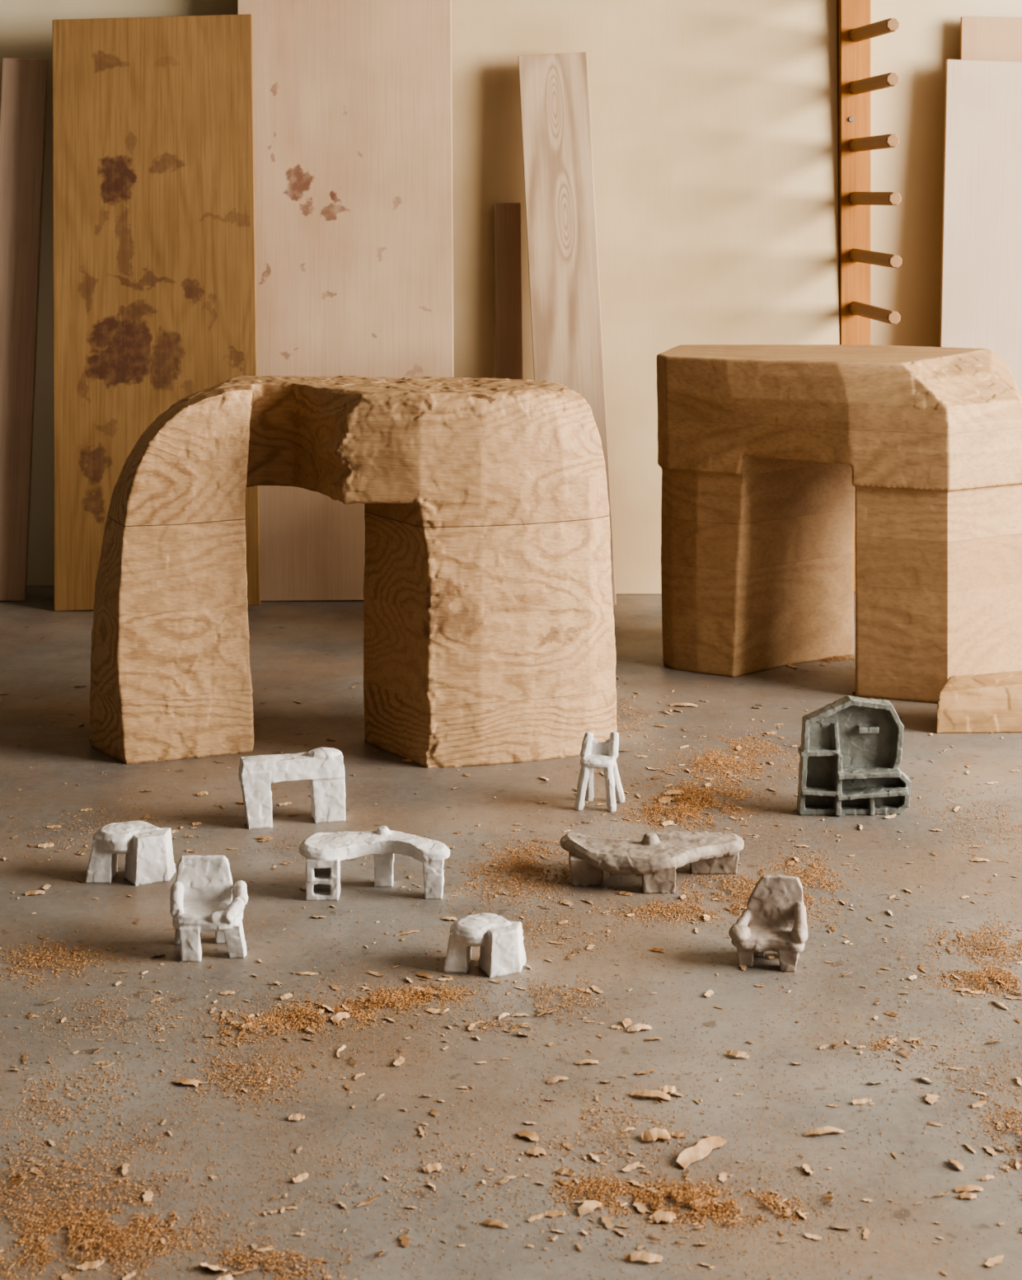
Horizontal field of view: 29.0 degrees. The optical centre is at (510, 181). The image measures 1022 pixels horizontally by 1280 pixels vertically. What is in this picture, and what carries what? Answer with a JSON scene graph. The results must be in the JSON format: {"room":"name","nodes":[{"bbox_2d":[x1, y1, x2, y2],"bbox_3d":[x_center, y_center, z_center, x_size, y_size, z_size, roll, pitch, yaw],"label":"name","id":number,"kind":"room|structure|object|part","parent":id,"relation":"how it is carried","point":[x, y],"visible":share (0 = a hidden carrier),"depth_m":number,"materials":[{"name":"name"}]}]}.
{"room":"design studio","nodes":[
{"label":"design studio","id":0,"kind":"room"},
{"bbox_2d":[0,585,1021,1279],"bbox_3d":[2.100,1.210,2.100,9.800,0.100,7.400,0,0,0],"label":"floor","id":1,"kind":"structure","parent":0,"point":[311,635],"depth_m":2.80,"materials":[{"name":"concrete"}]},
{"bbox_2d":[0,57,48,601],"bbox_3d":[-1.389,0.406,5.530,0.125,1.509,0.176,0,0,15],"label":"board","id":2,"kind":"object","parent":1,"relation":"on","point":[24,81],"visible":1,"depth_m":5.53,"materials":[{"name":"brown wood"}]},
{"bbox_2d":[85,820,176,886],"bbox_3d":[-0.633,1.118,3.304,0.142,0.083,0.093,0,0,0],"label":"model","id":3,"kind":"object","parent":1,"relation":"on","point":[147,848],"visible":1,"depth_m":3.27},
{"bbox_2d":[52,14,260,611],"bbox_3d":[-0.978,0.348,5.433,0.600,1.628,0.196,0,0,0],"label":"board","id":4,"kind":"object","parent":1,"relation":"on","point":[154,262],"visible":0.89,"depth_m":5.44,"materials":[{"name":"brown wood"}]},
{"bbox_2d":[169,854,248,961],"bbox_3d":[-0.457,1.097,2.990,0.121,0.126,0.103,0,0,-3],"label":"model","id":5,"kind":"object","parent":1,"relation":"on","point":[201,900],"visible":1,"depth_m":2.98},
{"bbox_2d":[238,747,345,829],"bbox_3d":[-0.397,1.095,3.584,0.192,0.129,0.050,0,0,-14],"label":"model","id":6,"kind":"object","parent":1,"relation":"on","point":[324,767],"visible":1,"depth_m":3.57},
{"bbox_2d":[237,0,453,600],"bbox_3d":[-0.463,0.209,5.521,0.600,1.900,0.012,0,-3,0],"label":"plywood panel","id":7,"kind":"object","parent":1,"relation":"on","point":[353,141],"depth_m":5.52,"materials":[{"name":"beige wood"}]},
{"bbox_2d":[89,375,617,768],"bbox_3d":[-0.325,0.789,4.115,1.080,0.741,0.412,0,0,0],"label":"wood table","id":8,"kind":"object","parent":1,"relation":"on","point":[489,635],"visible":1,"depth_m":3.96,"materials":[{"name":"brown wood"}]},
{"bbox_2d":[298,825,450,900],"bbox_3d":[-0.222,1.112,3.236,0.246,0.096,0.098,0,0,0],"label":"model","id":9,"kind":"object","parent":1,"relation":"on","point":[323,852],"visible":1,"depth_m":3.21},
{"bbox_2d":[443,913,526,977],"bbox_3d":[-0.038,1.127,2.929,0.118,0.067,0.093,0,0,6],"label":"model","id":10,"kind":"object","parent":1,"relation":"on","point":[500,940],"visible":1,"depth_m":2.90},
{"bbox_2d":[493,202,522,379],"bbox_3d":[-0.004,0.610,5.539,0.088,1.100,0.078,0,0,0],"label":"wood strip","id":11,"kind":"object","parent":1,"relation":"on","point":[508,252],"visible":0.46,"depth_m":5.55,"materials":[{"name":"brown wood"}]},
{"bbox_2d":[0,649,1021,1279],"bbox_3d":[0.003,1.154,3.317,3.506,0.011,3.907,0,0,0],"label":"sawdust","id":12,"kind":"object","parent":1,"relation":"on","point":[685,807],"visible":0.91,"depth_m":2.62},
{"bbox_2d":[0,659,1021,1279],"bbox_3d":[0.013,1.156,3.344,2.888,0.007,3.114,0,0,0],"label":"wood shavings","id":13,"kind":"object","parent":1,"relation":"on","point":[695,1153],"visible":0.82,"depth_m":2.52},
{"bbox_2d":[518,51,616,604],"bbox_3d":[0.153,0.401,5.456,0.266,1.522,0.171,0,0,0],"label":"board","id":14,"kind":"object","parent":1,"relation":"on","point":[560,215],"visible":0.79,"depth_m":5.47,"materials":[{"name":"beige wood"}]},
{"bbox_2d":[574,731,624,812],"bbox_3d":[0.165,1.094,3.675,0.091,0.131,0.074,0,0,6],"label":"model","id":15,"kind":"object","parent":1,"relation":"on","point":[593,753],"visible":1,"depth_m":3.68},
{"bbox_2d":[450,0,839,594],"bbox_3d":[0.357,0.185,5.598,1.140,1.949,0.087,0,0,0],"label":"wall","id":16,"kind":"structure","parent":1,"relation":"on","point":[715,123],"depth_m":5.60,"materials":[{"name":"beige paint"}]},
{"bbox_2d":[560,830,744,894],"bbox_3d":[0.238,1.124,3.288,0.311,0.073,0.154,0,0,0],"label":"model","id":17,"kind":"object","parent":1,"relation":"on","point":[657,855],"visible":1,"depth_m":3.26},
{"bbox_2d":[728,874,807,972],"bbox_3d":[0.384,1.103,2.948,0.117,0.113,0.088,0,0,9],"label":"model","id":18,"kind":"object","parent":1,"relation":"on","point":[774,918],"visible":1,"depth_m":2.95},
{"bbox_2d":[656,344,1021,703],"bbox_3d":[0.787,0.784,4.728,0.900,0.751,0.553,0,0,20],"label":"wood table","id":19,"kind":"object","parent":1,"relation":"on","point":[766,452],"visible":0.98,"depth_m":4.53,"materials":[{"name":"brown wood"}]},
{"bbox_2d":[797,695,911,816],"bbox_3d":[0.630,1.054,3.627,0.208,0.212,0.061,0,0,-1],"label":"model","id":20,"kind":"object","parent":1,"relation":"on","point":[850,751],"visible":1,"depth_m":3.64},
{"bbox_2d":[837,0,901,592],"bbox_3d":[0.977,0.010,5.428,0.096,2.300,0.499,0,0,0],"label":"peg rack","id":21,"kind":"object","parent":1,"relation":"on","point":[855,29],"visible":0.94,"depth_m":5.58,"materials":[{"name":"orange wood"}]},
{"bbox_3d":[0.972,0.010,5.629,0.086,2.300,0.098,0,0,0],"label":"post","id":22,"kind":"part","parent":21,"relation":"part of","materials":[{"name":"orange wood"}]},
{"bbox_2d":[936,670,1021,733],"bbox_3d":[1.082,1.101,4.213,0.377,0.118,0.136,0,0,0],"label":"wood offcut","id":23,"kind":"object","parent":1,"relation":"on","point":[986,703],"visible":1,"depth_m":4.16,"materials":[{"name":"brown wood"}]},
{"bbox_2d":[939,59,1021,397],"bbox_3d":[1.466,0.408,5.552,0.572,1.505,0.104,0,0,0],"label":"sheet","id":24,"kind":"object","parent":1,"relation":"on","point":[981,302],"visible":0.53,"depth_m":5.56,"materials":[{"name":"white wood"}]},
{"bbox_2d":[960,16,1021,61],"bbox_3d":[1.516,0.345,5.612,0.532,1.629,0.064,0,0,0],"label":"sheet","id":25,"kind":"object","parent":1,"relation":"on","point":[986,39],"visible":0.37,"depth_m":5.63,"materials":[{"name":"beige wood"}]},
{"bbox_2d":[0,0,1021,585],"bbox_3d":[2.100,-0.440,5.740,9.800,3.200,0.120,0,0,0],"label":"wall","id":26,"kind":"structure","parent":0,"point":[927,35],"depth_m":5.68,"materials":[{"name":"paint"}]}
]}

